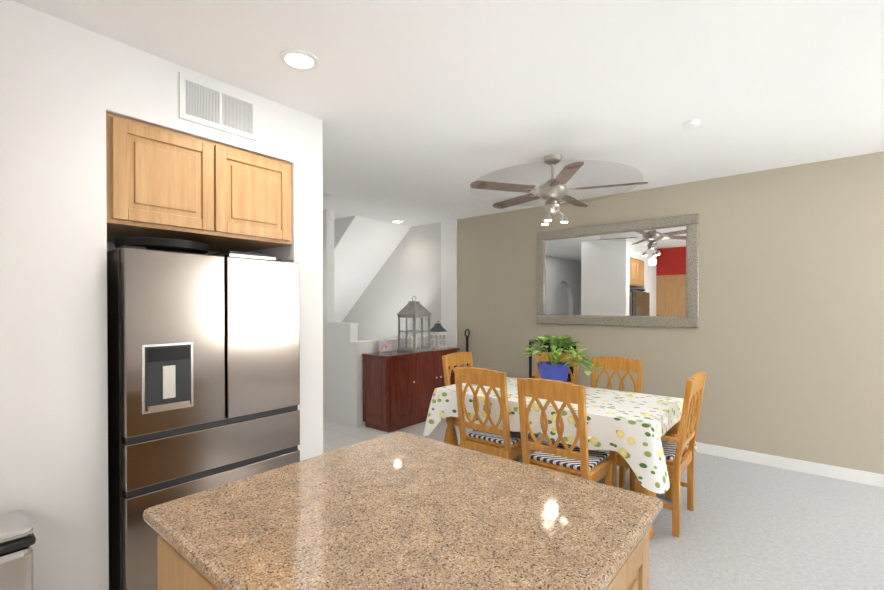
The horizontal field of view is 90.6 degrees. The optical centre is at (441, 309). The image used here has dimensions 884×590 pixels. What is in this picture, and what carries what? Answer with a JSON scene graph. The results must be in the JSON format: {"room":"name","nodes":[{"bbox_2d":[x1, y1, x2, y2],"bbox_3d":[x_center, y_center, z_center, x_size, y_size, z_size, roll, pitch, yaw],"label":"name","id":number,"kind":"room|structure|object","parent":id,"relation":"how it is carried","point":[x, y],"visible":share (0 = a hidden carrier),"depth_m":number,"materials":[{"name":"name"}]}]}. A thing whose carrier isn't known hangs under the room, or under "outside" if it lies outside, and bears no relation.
{"room":"kitchen","nodes":[
{"label":"kitchen","id":0,"kind":"room"},
{"bbox_2d":[0,0,322,589],"bbox_3d":[-2.844,0.100,1.185,0.840,2.740,5.355,0,1,40],"label":"wall","id":1,"kind":"structure","parent":0,"point":[65,86],"depth_m":1.96,"materials":[{"name":"white paint"}]},
{"bbox_2d":[106,112,291,251],"bbox_3d":[-1.560,-0.677,2.676,0.782,0.520,0.970,0,1,40],"label":"upper cabinet","id":2,"kind":"object","parent":1,"relation":"attached to","point":[161,182],"visible":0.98,"depth_m":2.37,"materials":[{"name":"brown wood"}]},
{"bbox_2d":[179,72,256,140],"bbox_3d":[-1.235,-1.121,2.442,0.017,0.238,0.420,0,1,40],"label":"air vent","id":3,"kind":"object","parent":1,"relation":"in","point":[204,103],"visible":1,"depth_m":2.43,"materials":[{"name":"grey metal"}]},
{"bbox_2d":[323,209,358,425],"bbox_3d":[-2.301,0.059,6.431,3.170,2.740,0.140,0,1,40],"label":"wall","id":4,"kind":"structure","parent":0,"point":[341,336],"depth_m":5.63,"materials":[{"name":"white paint"}]},
{"bbox_2d":[334,216,410,321],"bbox_3d":[-1.860,-0.170,7.376,2.640,2.297,1.120,0,1,40],"label":"ceiling soffit","id":5,"kind":"structure","parent":0,"point":[364,248],"depth_m":6.90,"materials":[{"name":"white paint"}]},
{"bbox_2d":[349,335,440,427],"bbox_3d":[-0.564,0.910,5.970,0.140,1.045,1.640,0,1,40],"label":"wall","id":6,"kind":"structure","parent":0,"point":[358,349],"depth_m":5.37,"materials":[{"name":"white paint"}]},
{"bbox_2d":[323,418,472,453],"bbox_3d":[-3.470,1.499,3.877,4.850,0.100,8.880,0,1,40],"label":"floor","id":7,"kind":"structure","parent":0,"point":[336,436],"depth_m":5.08,"materials":[{"name":"beige tile"}]},
{"bbox_2d":[107,245,299,589],"bbox_3d":[-1.506,0.576,2.649,0.892,1.765,0.920,0,1,40],"label":"fridge","id":8,"kind":"object","parent":7,"relation":"on","point":[203,359],"visible":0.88,"depth_m":2.23,"materials":[{"name":"silver metal"}]},
{"bbox_2d":[114,237,208,253],"bbox_3d":[-1.495,-0.332,2.352,0.430,0.050,0.430,0,1,40],"label":"tray","id":9,"kind":"object","parent":8,"relation":"on","point":[169,244],"visible":0.83,"depth_m":2.19,"materials":[{"name":"black metal"}]},
{"bbox_2d":[209,251,275,259],"bbox_3d":[-1.278,-0.316,2.692,0.480,0.043,0.280,0,1,40],"label":"cutting board","id":10,"kind":"object","parent":8,"relation":"on","point":[244,255],"visible":0.4,"depth_m":2.54,"materials":[{"name":"white plastic"}]},
{"bbox_2d":[362,347,459,432],"bbox_3d":[-0.358,0.984,5.708,0.493,0.900,1.360,0,1,40],"label":"sideboard","id":11,"kind":"object","parent":7,"relation":"on","point":[399,387],"visible":0.79,"depth_m":5.28,"materials":[{"name":"brown wood"}]},
{"bbox_2d":[378,339,392,352],"bbox_3d":[-0.726,0.458,5.542,0.079,0.159,0.220,0,1,40],"label":"picture frame","id":12,"kind":"object","parent":11,"relation":"on","point":[385,345],"visible":0.96,"depth_m":5.52,"materials":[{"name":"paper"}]},
{"bbox_2d":[397,296,431,351],"bbox_3d":[-0.365,0.176,5.734,0.324,0.716,0.324,0,1,40],"label":"lantern","id":13,"kind":"object","parent":11,"relation":"on","point":[413,310],"visible":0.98,"depth_m":5.66,"materials":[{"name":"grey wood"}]},
{"bbox_2d":[430,321,447,348],"bbox_3d":[-0.059,0.343,6.105,0.194,0.377,0.194,0,1,40],"label":"lantern","id":14,"kind":"object","parent":11,"relation":"on","point":[437,330],"visible":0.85,"depth_m":6.06,"materials":[{"name":"white metal"}]},
{"bbox_2d":[464,329,469,365],"bbox_3d":[0.355,0.850,6.168,0.200,1.162,0.124,0,1,40],"label":"stick vacuum","id":15,"kind":"object","parent":7,"relation":"on","point":[466,336],"visible":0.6,"depth_m":6.15,"materials":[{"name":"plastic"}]},
{"bbox_2d":[12,0,883,226],"bbox_3d":[-1.143,-1.326,1.922,10.900,0.100,8.880,0,1,40],"label":"ceiling","id":16,"kind":"structure","parent":0,"point":[427,111],"depth_m":2.46,"materials":[{"name":"white paint"}]},
{"bbox_2d":[280,48,318,70],"bbox_3d":[-0.728,-1.273,2.235,0.190,0.012,0.190,0,1,40],"label":"recessed light","id":17,"kind":"object","parent":16,"relation":"in","point":[298,58],"visible":0.96,"depth_m":2.22,"materials":[{"name":"white"}]},
{"bbox_2d":[470,154,647,224],"bbox_3d":[0.943,-1.013,3.726,1.411,0.554,1.437,0,1,40],"label":"ceiling fan","id":18,"kind":"object","parent":16,"relation":"hanging from","point":[552,191],"visible":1,"depth_m":3.62,"materials":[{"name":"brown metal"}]},
{"bbox_2d":[682,119,699,129],"bbox_3d":[1.710,-1.270,3.010,0.110,0.030,0.110,0,1,40],"label":"smoke detector","id":19,"kind":"object","parent":16,"relation":"attached to","point":[690,124],"visible":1,"depth_m":2.98,"materials":[{"name":"white plastic"}]},
{"bbox_2d":[342,151,883,473],"bbox_3d":[1.636,0.068,5.279,10.900,2.740,0.120,0,1,40],"label":"wall","id":20,"kind":"structure","parent":0,"point":[782,345],"depth_m":4.17,"materials":[{"name":"beige paint"}]},
{"bbox_2d":[441,219,456,347],"bbox_3d":[0.102,0.059,6.456,0.276,2.740,0.030,0,1,40],"label":"trim","id":21,"kind":"structure","parent":20,"relation":"attached to","point":[449,276],"depth_m":6.43,"materials":[{"name":"white paint"}]},
{"bbox_2d":[536,213,698,327],"bbox_3d":[1.887,-0.395,4.960,1.790,1.150,0.045,0,1,40],"label":"mirror","id":22,"kind":"object","parent":20,"relation":"attached to","point":[645,273],"visible":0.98,"depth_m":4.87,"materials":[{"name":"rough grey stone"},{"name":"mirror glass"}]},
{"bbox_2d":[685,442,883,487],"bbox_3d":[2.961,1.394,4.102,7.144,0.105,0.014,0,1,40],"label":"baseboard","id":23,"kind":"structure","parent":20,"relation":"attached to","point":[853,475],"depth_m":3.93,"materials":[{"name":"white wood"}]},
{"bbox_2d":[501,434,883,589],"bbox_3d":[2.511,1.509,2.549,6.050,0.100,3.280,0,1,40],"label":"floor carpet","id":24,"kind":"object","parent":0,"point":[747,526],"visible":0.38,"depth_m":2.85,"materials":[{"name":"grey carpet"}]},
{"bbox_2d":[442,352,487,446],"bbox_3d":[0.340,0.934,4.166,0.522,1.024,0.442,0,1,40],"label":"chair","id":25,"kind":"object","parent":24,"relation":"on","point":[452,360],"visible":0.23,"depth_m":4.23,"materials":[{"name":"brown wood"}]},
{"bbox_2d":[454,367,537,459],"bbox_3d":[0.429,0.941,3.402,0.442,1.024,0.522,0,1,40],"label":"chair","id":26,"kind":"object","parent":24,"relation":"on","point":[505,438],"visible":0.79,"depth_m":3.24,"materials":[{"name":"brown wood"}]},
{"bbox_2d":[512,352,578,470],"bbox_3d":[0.983,0.935,4.140,0.442,1.024,0.522,0,1,40],"label":"chair","id":27,"kind":"object","parent":24,"relation":"on","point":[574,378],"visible":0.04,"depth_m":4.23,"materials":[{"name":"brown wood"}]},
{"bbox_2d":[529,339,575,381],"bbox_3d":[1.316,0.903,5.214,0.440,1.070,0.340,0,1,40],"label":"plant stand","id":28,"kind":"object","parent":24,"relation":"on","point":[549,348],"visible":0.21,"depth_m":5.22,"materials":[{"name":"black metal"}]},
{"bbox_2d":[444,417,680,539],"bbox_3d":[0.906,1.071,3.586,1.751,0.760,0.930,0,1,40],"label":"dining table","id":29,"kind":"object","parent":24,"relation":"on","point":[450,437],"depth_m":3.32,"materials":[{"name":"brown wood"}]},
{"bbox_2d":[423,377,697,493],"bbox_3d":[0.902,0.891,3.590,1.948,0.408,1.138,0,1,40],"label":"tablecloth","id":30,"kind":"object","parent":29,"relation":"on","point":[631,428],"visible":0.69,"depth_m":3.02,"materials":[{"name":"fabric"}]},
{"bbox_2d":[522,335,602,381],"bbox_3d":[1.000,0.448,3.795,0.732,0.470,0.452,0,1,40],"label":"potted plant","id":31,"kind":"object","parent":30,"relation":"on","point":[554,370],"visible":1,"depth_m":3.73,"materials":[{"name":"green plant"}]},
{"bbox_2d":[517,378,612,485],"bbox_3d":[0.820,0.944,2.895,0.442,1.024,0.522,0,1,40],"label":"chair","id":32,"kind":"object","parent":24,"relation":"on","point":[583,461],"visible":0.73,"depth_m":2.75,"materials":[{"name":"brown wood"}]},
{"bbox_2d":[571,356,642,489],"bbox_3d":[1.417,0.938,3.754,0.442,1.024,0.522,0,1,40],"label":"chair","id":33,"kind":"object","parent":24,"relation":"on","point":[627,365],"visible":0.25,"depth_m":3.88,"materials":[{"name":"brown wood"}]},
{"bbox_2d":[609,371,705,536],"bbox_3d":[1.523,0.943,3.106,0.532,1.024,0.510,0,1,40],"label":"chair","id":34,"kind":"object","parent":24,"relation":"on","point":[678,455],"visible":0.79,"depth_m":2.94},
{"bbox_3d":[-0.326,1.536,-0.866,6.050,0.100,5.600,0,1,40],"label":"floor","id":35,"kind":"structure","parent":0,"visible":0},
{"bbox_2d":[0,510,35,589],"bbox_3d":[-1.779,1.146,1.599,0.250,0.640,0.410,0,1,40],"label":"trash can","id":36,"kind":"object","parent":35,"relation":"on","point":[17,538],"visible":1,"depth_m":1.65,"materials":[{"name":"silver metal"}]},
{"bbox_2d":[143,431,662,589],"bbox_3d":[-0.092,1.009,1.250,1.100,0.920,1.000,0,1,40],"label":"kitchen island","id":37,"kind":"object","parent":35,"relation":"on","point":[398,510],"visible":1,"depth_m":1.12,"materials":[{"name":"brown stone"}]}
]}

